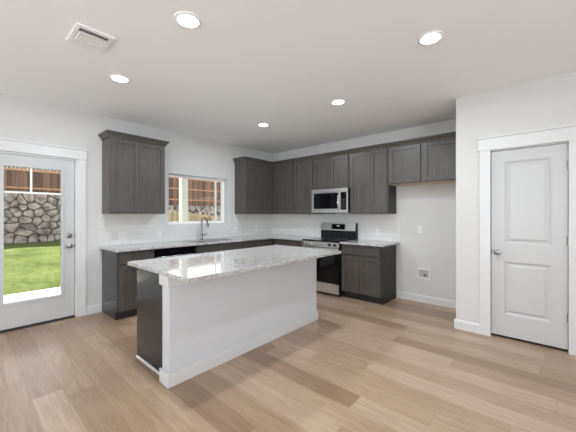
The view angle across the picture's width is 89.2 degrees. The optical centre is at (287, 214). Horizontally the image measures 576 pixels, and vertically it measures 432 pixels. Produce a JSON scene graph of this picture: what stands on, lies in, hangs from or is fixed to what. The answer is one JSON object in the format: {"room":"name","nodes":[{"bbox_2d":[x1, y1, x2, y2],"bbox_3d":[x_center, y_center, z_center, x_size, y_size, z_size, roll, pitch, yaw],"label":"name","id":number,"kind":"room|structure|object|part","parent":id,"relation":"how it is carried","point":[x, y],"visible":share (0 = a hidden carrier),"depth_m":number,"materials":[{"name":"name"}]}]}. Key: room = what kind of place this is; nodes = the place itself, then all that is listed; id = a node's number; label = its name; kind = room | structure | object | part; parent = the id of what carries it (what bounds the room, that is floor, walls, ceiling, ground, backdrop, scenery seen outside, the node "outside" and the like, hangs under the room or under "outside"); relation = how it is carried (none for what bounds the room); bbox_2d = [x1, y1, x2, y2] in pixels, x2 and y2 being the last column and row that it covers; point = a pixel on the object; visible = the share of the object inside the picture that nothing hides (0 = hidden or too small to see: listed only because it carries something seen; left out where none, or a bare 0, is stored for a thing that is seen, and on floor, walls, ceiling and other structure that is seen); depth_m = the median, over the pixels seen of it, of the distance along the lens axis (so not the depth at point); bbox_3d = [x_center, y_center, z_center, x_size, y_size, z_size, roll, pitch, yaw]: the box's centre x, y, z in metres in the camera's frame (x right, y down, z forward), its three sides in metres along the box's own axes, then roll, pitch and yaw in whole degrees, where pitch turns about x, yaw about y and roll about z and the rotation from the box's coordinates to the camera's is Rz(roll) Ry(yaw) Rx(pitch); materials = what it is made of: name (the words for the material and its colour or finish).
{"room":"kitchen","nodes":[
{"label":"kitchen","id":0,"kind":"room"},
{"bbox_2d":[0,93,272,306],"bbox_3d":[-3.469,-0.011,3.236,0.150,2.743,9.575,0,0,41],"label":"wall","id":1,"kind":"structure","parent":0,"point":[20,118],"depth_m":4.03,"materials":[{"name":"grey paint"}]},
{"bbox_2d":[0,153,74,331],"bbox_3d":[-3.090,0.321,3.557,0.114,2.054,0.821,0,0,41],"label":"door","id":2,"kind":"structure","parent":1,"relation":"in","point":[18,314],"depth_m":3.67,"materials":[{"name":"grey paint"}]},
{"bbox_3d":[-3.097,0.235,3.562,0.010,1.660,0.592,0,0,41],"label":"lite frame","id":3,"kind":"part","parent":2,"relation":"part of","materials":[{"name":"grey paint"}]},
{"bbox_2d":[0,137,88,333],"bbox_3d":[-3.132,0.242,3.591,0.185,2.236,1.117,0,0,41],"label":"trim","id":4,"kind":"structure","parent":1,"relation":"attached to","point":[6,144],"depth_m":3.87,"materials":[{"name":"grey paint"}]},
{"bbox_3d":[-2.767,0.314,3.905,0.018,2.092,0.110,0,0,41],"label":"casing leg","id":5,"kind":"part","parent":4,"relation":"part of","materials":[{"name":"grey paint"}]},
{"bbox_2d":[86,304,101,314],"bbox_3d":[-2.668,1.305,4.020,0.015,0.110,0.186,0,0,41],"label":"baseboard","id":6,"kind":"structure","parent":1,"relation":"attached to","point":[97,308],"depth_m":4.01,"materials":[{"name":"grey paint"}]},
{"bbox_2d":[98,130,168,213],"bbox_3d":[-2.227,-0.562,4.261,0.358,1.106,0.851,0,0,41],"label":"upper cabinet","id":7,"kind":"object","parent":1,"relation":"attached to","point":[133,172],"visible":1,"depth_m":4.10,"materials":[{"name":"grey wood"}]},
{"bbox_3d":[-2.242,-0.528,4.030,0.019,1.003,0.364,0,0,41],"label":"door","id":8,"kind":"part","parent":7,"relation":"part of","materials":[{"name":"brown wood"}]},
{"bbox_3d":[-2.246,-0.528,4.034,0.006,0.897,0.258,0,0,41],"label":"panel","id":9,"kind":"part","parent":7,"relation":"part of","materials":[{"name":"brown wood"}]},
{"bbox_3d":[-2.227,-1.077,4.261,0.358,0.076,0.851,0,0,41],"label":"crown molding","id":10,"kind":"part","parent":7,"relation":"part of","materials":[{"name":"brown wood"}]},
{"bbox_3d":[-1.999,-0.528,4.306,0.019,1.003,0.364,0,0,41],"label":"door","id":11,"kind":"part","parent":7,"relation":"part of","materials":[{"name":"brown wood"}]},
{"bbox_3d":[-2.003,-0.528,4.309,0.006,0.897,0.258,0,0,41],"label":"panel","id":12,"kind":"part","parent":7,"relation":"part of","materials":[{"name":"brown wood"}]},
{"bbox_2d":[98,214,272,246],"bbox_3d":[-1.492,0.217,5.362,0.008,0.456,3.469,0,0,41],"label":"backsplash","id":13,"kind":"structure","parent":1,"relation":"attached to","point":[140,228],"depth_m":4.78,"materials":[{"name":"tile"}]},
{"bbox_2d":[106,232,111,240],"bbox_3d":[-2.546,0.315,4.153,0.007,0.115,0.070,0,0,41],"label":"electrical outlet","id":14,"kind":"object","parent":13,"relation":"attached to","point":[108,235],"visible":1,"depth_m":4.16,"materials":[{"name":"white plastic"}]},
{"bbox_2d":[119,232,126,239],"bbox_3d":[-2.424,0.315,4.292,0.007,0.115,0.118,0,0,41],"label":"electrical outlet","id":15,"kind":"object","parent":13,"relation":"attached to","point":[122,235],"visible":1,"depth_m":4.29,"materials":[{"name":"white plastic"}]},
{"bbox_2d":[168,173,226,224],"bbox_3d":[-1.641,-0.260,5.312,0.148,0.859,1.186,0,0,41],"label":"window","id":16,"kind":"structure","parent":1,"relation":"in","point":[223,181],"depth_m":5.56,"materials":[{"name":"grey paint"}]},
{"bbox_2d":[233,156,272,213],"bbox_3d":[-0.692,-0.562,6.005,0.358,1.106,0.827,0,0,41],"label":"upper cabinet","id":17,"kind":"object","parent":1,"relation":"attached to","point":[253,178],"visible":1,"depth_m":5.82,"materials":[{"name":"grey wood"}]},
{"bbox_3d":[-0.704,-0.528,5.777,0.019,1.003,0.349,0,0,41],"label":"door","id":18,"kind":"part","parent":17,"relation":"part of","materials":[{"name":"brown wood"}]},
{"bbox_3d":[-0.708,-0.528,5.781,0.006,0.897,0.243,0,0,41],"label":"panel","id":19,"kind":"part","parent":17,"relation":"part of","materials":[{"name":"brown wood"}]},
{"bbox_3d":[-0.692,-1.077,6.005,0.358,0.076,0.827,0,0,41],"label":"crown molding","id":20,"kind":"part","parent":17,"relation":"part of","materials":[{"name":"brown wood"}]},
{"bbox_3d":[-0.461,-0.528,6.053,0.019,1.003,0.379,0,0,41],"label":"door","id":21,"kind":"part","parent":17,"relation":"part of","materials":[{"name":"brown wood"}]},
{"bbox_3d":[-0.465,-0.528,6.057,0.006,0.897,0.273,0,0,41],"label":"panel","id":22,"kind":"part","parent":17,"relation":"part of","materials":[{"name":"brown wood"}]},
{"bbox_2d":[0,0,575,153],"bbox_3d":[-0.347,-1.443,0.489,8.467,0.120,9.575,0,0,41],"label":"ceiling","id":23,"kind":"structure","parent":0,"point":[281,64],"depth_m":2.62,"materials":[{"name":"white paint"}]},
{"bbox_2d":[66,22,114,52],"bbox_3d":[-1.550,-1.375,2.293,0.313,0.014,0.250,0,0,41],"label":"ceiling vent","id":24,"kind":"object","parent":23,"relation":"in","point":[82,35],"visible":1,"depth_m":2.28,"materials":[{"name":"white plastic"}]},
{"bbox_2d":[109,74,130,82],"bbox_3d":[-1.709,-1.378,2.970,0.190,0.008,0.190,0,0,41],"label":"recessed light","id":25,"kind":"object","parent":23,"relation":"in","point":[115,77],"visible":1,"depth_m":2.96,"materials":[{"name":"white"}]},
{"bbox_2d":[174,11,201,28],"bbox_3d":[-0.712,-1.378,2.079,0.190,0.008,0.190,0,0,41],"label":"recessed light","id":26,"kind":"object","parent":23,"relation":"in","point":[185,19],"visible":1,"depth_m":2.07,"materials":[{"name":"white plastic"}]},
{"bbox_2d":[257,123,268,126],"bbox_3d":[-0.379,-1.378,4.503,0.190,0.008,0.190,0,0,41],"label":"recessed light","id":27,"kind":"object","parent":23,"relation":"in","point":[259,124],"visible":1,"depth_m":4.48,"materials":[{"name":"white"}]},
{"bbox_2d":[330,99,345,104],"bbox_3d":[0.616,-1.378,3.589,0.190,0.008,0.190,0,0,41],"label":"recessed light","id":28,"kind":"object","parent":23,"relation":"in","point":[336,101],"visible":1,"depth_m":3.58,"materials":[{"name":"white plastic"}]},
{"bbox_2d":[417,30,443,44],"bbox_3d":[1.117,-1.378,2.288,0.190,0.008,0.190,0,0,41],"label":"recessed light","id":29,"kind":"object","parent":23,"relation":"in","point":[431,37],"visible":1,"depth_m":2.28,"materials":[{"name":"white plastic"}]},
{"bbox_2d":[0,291,575,431],"bbox_3d":[-0.347,1.410,0.489,8.467,0.100,9.575,0,0,41],"label":"floor","id":30,"kind":"structure","parent":0,"point":[397,365],"depth_m":2.35,"materials":[{"name":"wood"}]},
{"bbox_2d":[102,249,153,319],"bbox_3d":[-2.226,0.919,4.072,0.609,0.882,0.472,0,0,41],"label":"base cabinet","id":31,"kind":"object","parent":30,"relation":"on","point":[119,279],"visible":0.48,"depth_m":3.82,"materials":[{"name":"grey wood"}]},
{"bbox_3d":[-2.387,0.919,3.904,0.589,0.882,0.006,0,0,41],"label":"panel","id":32,"kind":"part","parent":31,"relation":"part of","materials":[{"name":"grey wood"}]},
{"bbox_3d":[-2.002,0.949,3.880,0.019,0.577,0.437,0,0,41],"label":"door","id":33,"kind":"part","parent":31,"relation":"part of","materials":[{"name":"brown wood"}]},
{"bbox_3d":[-2.007,0.949,3.884,0.006,0.471,0.331,0,0,41],"label":"panel","id":34,"kind":"part","parent":31,"relation":"part of","materials":[{"name":"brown wood"}]},
{"bbox_3d":[-2.002,0.568,3.880,0.019,0.140,0.437,0,0,41],"label":"drawer","id":35,"kind":"part","parent":31,"relation":"part of","materials":[{"name":"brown wood"}]},
{"bbox_2d":[154,246,195,258],"bbox_3d":[-1.834,0.922,4.461,0.626,0.876,0.618,0,0,41],"label":"dishwasher","id":36,"kind":"object","parent":30,"relation":"on","point":[187,250],"visible":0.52,"depth_m":4.25,"materials":[{"name":"black metal"}]},
{"bbox_3d":[-1.645,0.920,4.294,0.049,0.650,0.610,0,0,41],"label":"door","id":37,"kind":"part","parent":36,"relation":"part of","materials":[{"name":"silver metal"}]},
{"bbox_2d":[196,240,241,253],"bbox_3d":[-1.350,0.919,5.067,0.609,0.882,0.920,0,0,41],"label":"base cabinet","id":38,"kind":"object","parent":30,"relation":"on","point":[232,245],"visible":0.08,"depth_m":4.83,"materials":[{"name":"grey wood"}]},
{"bbox_2d":[136,258,317,388],"bbox_3d":[-0.556,0.919,3.280,0.760,0.882,2.012,0,0,41],"label":"kitchen island","id":39,"kind":"object","parent":30,"relation":"on","point":[185,330],"visible":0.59,"depth_m":2.68,"materials":[{"name":"grey paint"}]},
{"bbox_3d":[-1.235,1.353,2.607,0.580,0.014,0.013,0,0,41],"label":"shoe molding","id":40,"kind":"part","parent":39,"relation":"part of","materials":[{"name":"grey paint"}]},
{"bbox_3d":[-1.230,0.919,2.616,0.588,0.882,0.008,0,0,41],"label":"panel","id":41,"kind":"part","parent":39,"relation":"part of","materials":[{"name":"grey wood"}]},
{"bbox_2d":[128,245,340,281],"bbox_3d":[-0.431,0.461,3.173,1.104,0.030,2.062,0,0,41],"label":"island countertop","id":42,"kind":"structure","parent":39,"relation":"on","point":[201,266],"depth_m":2.77,"materials":[{"name":"white stone"}]},
{"bbox_3d":[-0.328,0.523,3.079,0.153,0.090,2.012,0,0,41],"label":"trim","id":43,"kind":"part","parent":39,"relation":"part of","materials":[{"name":"grey paint"}]},
{"bbox_3d":[-0.329,1.304,3.080,0.151,0.112,2.008,0,0,41],"label":"baseboard","id":44,"kind":"part","parent":39,"relation":"part of","materials":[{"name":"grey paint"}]},
{"bbox_2d":[241,239,273,248],"bbox_3d":[-0.583,0.919,5.939,0.609,0.882,1.399,0,0,41],"label":"base cabinet","id":45,"kind":"object","parent":30,"relation":"on","point":[266,242],"visible":0.11,"depth_m":5.49,"materials":[{"name":"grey wood"}]},
{"bbox_2d":[100,234,317,252],"bbox_3d":[-0.971,0.461,4.909,1.372,0.030,3.444,0,0,41],"label":"countertop","id":46,"kind":"structure","parent":45,"relation":"on","point":[158,245],"depth_m":4.65,"materials":[{"name":"white stone"}]},
{"bbox_2d":[200,217,208,239],"bbox_3d":[-1.445,0.246,5.152,0.246,0.399,0.110,0,0,41],"label":"faucet","id":47,"kind":"object","parent":46,"relation":"on","point":[201,234],"visible":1,"depth_m":5.18,"materials":[{"name":"silver metal"}]},
{"bbox_2d":[274,239,302,246],"bbox_3d":[0.198,0.919,5.780,0.767,0.882,0.609,0,0,41],"label":"base cabinet","id":48,"kind":"object","parent":30,"relation":"on","point":[296,243],"visible":0.06,"depth_m":5.55,"materials":[{"name":"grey wood"}]},
{"bbox_2d":[302,222,357,296],"bbox_3d":[0.732,0.757,5.221,0.764,1.206,0.720,0,0,41],"label":"range","id":49,"kind":"object","parent":30,"relation":"on","point":[328,268],"visible":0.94,"depth_m":4.97,"materials":[{"name":"silver metal"}]},
{"bbox_3d":[0.534,0.609,4.997,0.754,0.093,0.004,0,0,41],"label":"door trim","id":50,"kind":"part","parent":49,"relation":"part of","materials":[{"name":"silver metal"}]},
{"bbox_3d":[0.548,0.510,5.012,0.762,0.089,0.030,0,0,41],"label":"control panel","id":51,"kind":"part","parent":49,"relation":"part of","materials":[{"name":"silver metal"}]},
{"bbox_3d":[0.547,0.854,5.011,0.754,0.583,0.033,0,0,41],"label":"oven door","id":52,"kind":"part","parent":49,"relation":"part of","materials":[{"name":"black glass"}]},
{"bbox_3d":[0.547,1.234,5.011,0.754,0.163,0.031,0,0,41],"label":"drawer","id":53,"kind":"part","parent":49,"relation":"part of","materials":[{"name":"silver metal"}]},
{"bbox_2d":[302,237,355,242],"bbox_3d":[0.734,0.453,5.223,0.764,0.023,0.588,0,0,41],"label":"cooktop","id":54,"kind":"object","parent":49,"relation":"in","point":[320,239],"depth_m":5.16,"materials":[{"name":"black glass"}]},
{"bbox_2d":[342,244,395,304],"bbox_3d":[1.325,0.919,4.788,0.686,0.882,0.609,0,0,41],"label":"base cabinet","id":55,"kind":"object","parent":30,"relation":"on","point":[368,272],"visible":0.98,"depth_m":4.55,"materials":[{"name":"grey wood"}]},
{"bbox_3d":[1.006,0.949,4.683,0.213,0.471,0.006,0,0,41],"label":"panel","id":56,"kind":"part","parent":55,"relation":"part of","materials":[{"name":"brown wood"}]},
{"bbox_3d":[1.003,0.949,4.679,0.319,0.577,0.019,0,0,41],"label":"door","id":57,"kind":"part","parent":55,"relation":"part of","materials":[{"name":"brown wood"}]},
{"bbox_3d":[1.124,0.568,4.572,0.642,0.140,0.019,0,0,41],"label":"drawer","id":58,"kind":"part","parent":55,"relation":"part of","materials":[{"name":"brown wood"}]},
{"bbox_3d":[1.249,0.949,4.469,0.213,0.471,0.006,0,0,41],"label":"panel","id":59,"kind":"part","parent":55,"relation":"part of","materials":[{"name":"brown wood"}]},
{"bbox_2d":[340,239,399,246],"bbox_3d":[1.329,0.461,4.754,0.742,0.030,0.639,0,0,41],"label":"countertop","id":60,"kind":"structure","parent":55,"relation":"on","point":[358,241],"depth_m":4.65,"materials":[{"name":"white stone"}]},
{"bbox_3d":[1.245,0.949,4.465,0.319,0.577,0.019,0,0,41],"label":"door","id":61,"kind":"part","parent":55,"relation":"part of","materials":[{"name":"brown wood"}]},
{"bbox_3d":[1.579,0.919,4.577,0.006,0.882,0.589,0,0,41],"label":"panel","id":62,"kind":"part","parent":55,"relation":"part of","materials":[{"name":"laminate"}]},
{"bbox_2d":[273,119,455,300],"bbox_3d":[2.823,-0.011,3.976,8.316,2.743,0.150,0,0,41],"label":"wall","id":63,"kind":"structure","parent":0,"point":[432,207],"depth_m":4.52,"materials":[{"name":"grey paint"}]},
{"bbox_2d":[273,155,313,213],"bbox_3d":[0.052,-0.562,6.075,1.382,1.106,0.358,0,0,41],"label":"upper cabinet","id":64,"kind":"object","parent":63,"relation":"attached to","point":[293,179],"visible":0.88,"depth_m":5.84,"materials":[{"name":"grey wood"}]},
{"bbox_3d":[-0.077,-0.528,6.000,0.480,1.003,0.019,0,0,41],"label":"door","id":65,"kind":"part","parent":64,"relation":"part of","materials":[{"name":"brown wood"}]},
{"bbox_3d":[-0.073,-0.528,6.005,0.374,0.897,0.006,0,0,41],"label":"panel","id":66,"kind":"part","parent":64,"relation":"part of","materials":[{"name":"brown wood"}]},
{"bbox_3d":[0.066,-1.077,5.857,1.072,0.076,0.048,0,0,41],"label":"crown molding","id":67,"kind":"part","parent":64,"relation":"part of","materials":[{"name":"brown wood"}]},
{"bbox_3d":[0.296,-0.528,5.672,0.450,1.003,0.019,0,0,41],"label":"door","id":68,"kind":"part","parent":64,"relation":"part of","materials":[{"name":"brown wood"}]},
{"bbox_3d":[0.300,-0.528,5.676,0.344,0.897,0.006,0,0,41],"label":"panel","id":69,"kind":"part","parent":64,"relation":"part of","materials":[{"name":"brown wood"}]},
{"bbox_2d":[312,149,349,189],"bbox_3d":[0.857,-0.788,5.367,0.761,0.654,0.358,0,0,41],"label":"upper cabinet","id":70,"kind":"object","parent":63,"relation":"attached to","point":[331,169],"visible":0.93,"depth_m":5.22,"materials":[{"name":"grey wood"}]},
{"bbox_3d":[0.631,-0.754,5.377,0.366,0.551,0.019,0,0,41],"label":"door","id":71,"kind":"part","parent":70,"relation":"part of","materials":[{"name":"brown wood"}]},
{"bbox_3d":[0.635,-0.754,5.381,0.260,0.445,0.006,0,0,41],"label":"panel","id":72,"kind":"part","parent":70,"relation":"part of","materials":[{"name":"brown wood"}]},
{"bbox_2d":[311,187,349,213],"bbox_3d":[0.833,-0.238,5.309,0.760,0.440,0.458,0,0,41],"label":"microwave","id":73,"kind":"object","parent":70,"relation":"attached to","point":[334,200],"visible":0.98,"depth_m":5.16,"materials":[{"name":"silver metal"}]},
{"bbox_3d":[0.675,-0.211,5.237,0.617,0.358,0.023,0,0,41],"label":"door","id":74,"kind":"part","parent":73,"relation":"part of","materials":[{"name":"silver metal"}]},
{"bbox_3d":[0.960,-0.211,4.988,0.138,0.358,0.022,0,0,41],"label":"control panel","id":75,"kind":"part","parent":73,"relation":"part of","materials":[{"name":"silver metal"}]},
{"bbox_3d":[0.755,-1.077,5.250,0.761,0.076,0.048,0,0,41],"label":"crown molding","id":76,"kind":"part","parent":70,"relation":"part of","materials":[{"name":"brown wood"}]},
{"bbox_3d":[0.903,-0.754,5.138,0.350,0.551,0.019,0,0,41],"label":"door","id":77,"kind":"part","parent":70,"relation":"part of","materials":[{"name":"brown wood"}]},
{"bbox_3d":[0.906,-0.754,5.142,0.244,0.445,0.006,0,0,41],"label":"panel","id":78,"kind":"part","parent":70,"relation":"part of","materials":[{"name":"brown wood"}]},
{"bbox_2d":[273,214,399,241],"bbox_3d":[0.740,0.217,5.704,2.890,0.456,0.008,0,0,41],"label":"backsplash","id":79,"kind":"structure","parent":63,"relation":"attached to","point":[283,224],"depth_m":5.44,"materials":[{"name":"tile"}]},
{"bbox_2d":[348,143,395,213],"bbox_3d":[1.401,-0.562,4.888,0.686,1.106,0.358,0,0,41],"label":"upper cabinet","id":80,"kind":"object","parent":63,"relation":"attached to","point":[371,192],"visible":0.99,"depth_m":4.74,"materials":[{"name":"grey wood"}]},
{"bbox_3d":[1.203,-0.528,4.874,0.366,1.003,0.019,0,0,41],"label":"door","id":81,"kind":"part","parent":80,"relation":"part of","materials":[{"name":"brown wood"}]},
{"bbox_3d":[1.207,-0.528,4.878,0.260,0.897,0.006,0,0,41],"label":"panel","id":82,"kind":"part","parent":80,"relation":"part of","materials":[{"name":"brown wood"}]},
{"bbox_3d":[1.298,-1.077,4.772,0.685,0.076,0.048,0,0,41],"label":"crown molding","id":83,"kind":"part","parent":80,"relation":"part of","materials":[{"name":"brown wood"}]},
{"bbox_3d":[1.446,-0.528,4.660,0.274,1.003,0.019,0,0,41],"label":"door","id":84,"kind":"part","parent":80,"relation":"part of","materials":[{"name":"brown wood"}]},
{"bbox_3d":[1.450,-0.528,4.664,0.168,0.897,0.006,0,0,41],"label":"panel","id":85,"kind":"part","parent":80,"relation":"part of","materials":[{"name":"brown wood"}]},
{"bbox_3d":[1.674,-0.237,4.680,0.002,0.449,0.310,0,0,41],"label":"panel","id":86,"kind":"part","parent":80,"relation":"part of","materials":[{"name":"laminate"}]},
{"bbox_2d":[417,226,421,232],"bbox_3d":[2.050,0.235,4.551,0.070,0.115,0.007,0,0,41],"label":"electrical outlet","id":87,"kind":"object","parent":63,"relation":"attached to","point":[419,228],"visible":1,"depth_m":4.55,"materials":[{"name":"white plastic"}]},
{"bbox_2d":[387,131,455,185],"bbox_3d":[2.046,-0.788,4.320,1.032,0.654,0.358,0,0,41],"label":"upper cabinet","id":88,"kind":"object","parent":63,"relation":"attached to","point":[425,162],"visible":0.73,"depth_m":4.21,"materials":[{"name":"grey wood"}]},
{"bbox_3d":[1.754,-0.754,4.396,0.354,0.445,0.006,0,0,41],"label":"panel","id":89,"kind":"part","parent":88,"relation":"part of","materials":[{"name":"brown wood"}]},
{"bbox_3d":[1.750,-0.754,4.392,0.460,0.551,0.019,0,0,41],"label":"door","id":90,"kind":"part","parent":88,"relation":"part of","materials":[{"name":"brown wood"}]},
{"bbox_3d":[1.944,-1.077,4.204,1.032,0.076,0.048,0,0,41],"label":"crown molding","id":91,"kind":"part","parent":88,"relation":"part of","materials":[{"name":"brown wood"}]},
{"bbox_3d":[2.063,-0.463,4.338,1.008,0.004,0.287,0,0,41],"label":"underside panel","id":92,"kind":"part","parent":88,"relation":"part of","materials":[{"name":"brown wood"}]},
{"bbox_3d":[2.137,-0.754,4.052,0.486,0.551,0.019,0,0,41],"label":"door","id":93,"kind":"part","parent":88,"relation":"part of","materials":[{"name":"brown wood"}]},
{"bbox_3d":[2.140,-0.754,4.056,0.380,0.445,0.006,0,0,41],"label":"panel","id":94,"kind":"part","parent":88,"relation":"part of","materials":[{"name":"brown wood"}]},
{"bbox_2d":[417,268,430,279],"bbox_3d":[2.089,0.915,4.500,0.196,0.164,0.031,0,0,41],"label":"water valve box","id":95,"kind":"object","parent":63,"relation":"attached to","point":[422,273],"visible":1,"depth_m":4.50,"materials":[{"name":"white plastic"}]},
{"bbox_3d":[2.099,0.915,4.512,0.144,0.112,0.001,0,0,41],"label":"plate","id":96,"kind":"part","parent":95,"relation":"part of","materials":[{"name":"grey plastic"}]},
{"bbox_2d":[396,291,455,308],"bbox_3d":[2.163,1.305,4.446,1.025,0.110,0.015,0,0,41],"label":"baseboard","id":97,"kind":"structure","parent":63,"relation":"attached to","point":[403,295],"depth_m":4.47,"materials":[{"name":"grey paint"}]},
{"bbox_2d":[456,71,575,323],"bbox_3d":[3.661,-0.011,2.116,4.300,2.743,0.115,0,0,41],"label":"wall","id":98,"kind":"structure","parent":0,"point":[550,101],"depth_m":3.34,"materials":[{"name":"grey paint"}]},
{"bbox_2d":[454,319,479,333],"bbox_3d":[2.089,1.305,3.413,0.257,0.110,0.015,0,0,41],"label":"baseboard","id":99,"kind":"structure","parent":98,"relation":"attached to","point":[458,324],"depth_m":3.40,"materials":[{"name":"grey paint"}]},
{"bbox_2d":[477,123,575,355],"bbox_3d":[2.533,0.244,3.084,0.898,2.232,0.150,0,0,41],"label":"trim","id":100,"kind":"structure","parent":98,"relation":"attached to","point":[562,133],"depth_m":3.06,"materials":[{"name":"grey paint"}]},
{"bbox_3d":[2.222,0.321,3.293,0.102,2.078,0.018,0,0,41],"label":"casing leg","id":101,"kind":"part","parent":100,"relation":"part of","materials":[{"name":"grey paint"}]},
{"bbox_3d":[2.776,0.321,2.806,0.112,2.078,0.018,0,0,41],"label":"casing leg","id":102,"kind":"part","parent":100,"relation":"part of","materials":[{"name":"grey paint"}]},
{"bbox_2d":[491,143,568,349],"bbox_3d":[2.507,0.314,3.059,0.634,2.032,0.105,0,0,41],"label":"door","id":103,"kind":"structure","parent":98,"relation":"in","point":[530,238],"depth_m":3.05,"materials":[{"name":"grey paint"}]},
{"bbox_3d":[2.301,0.415,3.216,0.066,0.066,0.069,0,0,41],"label":"knob","id":104,"kind":"part","parent":103,"relation":"part of","materials":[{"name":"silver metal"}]},
{"bbox_3d":[2.527,-0.133,3.088,0.383,0.895,0.035,0,0,41],"label":"panel","id":105,"kind":"part","parent":103,"relation":"part of","materials":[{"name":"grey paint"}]},
{"bbox_3d":[2.527,0.804,3.088,0.383,0.578,0.035,0,0,41],"label":"panel","id":106,"kind":"part","parent":103,"relation":"part of","materials":[{"name":"grey paint"}]},
{"label":"outside","id":107,"kind":"structure","parent":0,"visible":0},
{"bbox_2d":[4,240,59,294],"bbox_3d":[-4.129,1.204,11.627,7.000,0.512,30.000,0,0,41],"label":"lawn","id":108,"kind":"structure","parent":107,"point":[29,266],"depth_m":7.20,"materials":[{"name":"green plant"}]},
{"bbox_2d":[4,193,220,243],"bbox_3d":[-6.343,0.225,13.576,0.538,1.970,30.000,0,0,41],"label":"stone wall","id":109,"kind":"structure","parent":108,"relation":"on","point":[27,217],"depth_m":10.30,"materials":[{"name":"grey stone"}]},
{"bbox_2d":[4,166,59,192],"bbox_3d":[-11.776,-1.231,7.300,0.194,0.957,12.400,0,0,41],"label":"picket fence","id":110,"kind":"object","parent":109,"relation":"on","point":[15,179],"visible":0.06,"depth_m":10.40,"materials":[{"name":"brown wood"}]},
{"bbox_3d":[-11.786,-1.555,7.309,0.038,0.060,12.400,0,0,41],"label":"rail","id":111,"kind":"part","parent":110,"relation":"part of","materials":[{"name":"brown wood"}]},
{"bbox_3d":[-11.786,-0.930,7.309,0.038,0.060,12.400,0,0,41],"label":"rail","id":112,"kind":"part","parent":110,"relation":"part of","materials":[{"name":"brown wood"}]},
{"bbox_2d":[169,177,220,206],"bbox_3d":[-2.214,-1.191,18.234,0.103,1.498,16.550,0,0,41],"label":"picket fence","id":113,"kind":"object","parent":109,"relation":"on","point":[200,192],"visible":0.04,"depth_m":15.38,"materials":[{"name":"brown wood"}]},
{"bbox_3d":[-2.189,-1.810,18.212,0.038,0.060,16.550,0,0,41],"label":"rail","id":114,"kind":"part","parent":113,"relation":"part of","materials":[{"name":"brown wood"}]},
{"bbox_3d":[-2.189,-1.280,18.212,0.038,0.060,16.550,0,0,41],"label":"rail","id":115,"kind":"part","parent":113,"relation":"part of","materials":[{"name":"brown wood"}]},
{"bbox_3d":[-2.189,-0.740,18.212,0.038,0.060,16.550,0,0,41],"label":"rail","id":116,"kind":"part","parent":113,"relation":"part of","materials":[{"name":"brown wood"}]},
{"bbox_2d":[169,210,220,221],"bbox_3d":[-3.737,0.703,12.348,0.194,1.993,4.400,0,0,41],"label":"picket fence","id":117,"kind":"object","parent":108,"relation":"on","point":[173,215],"visible":0.23,"depth_m":12.14,"materials":[{"name":"brown wood"}]},
{"bbox_3d":[-3.747,0.085,12.356,0.038,0.610,4.400,0,0,41],"label":"rail","id":118,"kind":"part","parent":117,"relation":"part of","materials":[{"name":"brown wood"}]},
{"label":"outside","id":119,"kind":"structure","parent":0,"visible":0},
{"bbox_2d":[4,287,59,302],"bbox_3d":[-4.210,1.515,4.372,2.462,0.130,13.000,0,0,41],"label":"patio slab","id":120,"kind":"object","parent":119,"point":[52,291],"depth_m":5.23,"materials":[{"name":"concrete"}]},
{"bbox_2d":[179,178,187,220],"bbox_3d":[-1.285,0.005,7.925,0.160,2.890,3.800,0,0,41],"label":"porch post","id":121,"kind":"object","parent":120,"relation":"on","point":[183,182],"visible":0.1,"depth_m":6.62,"materials":[{"name":"grey wood"}]}
]}

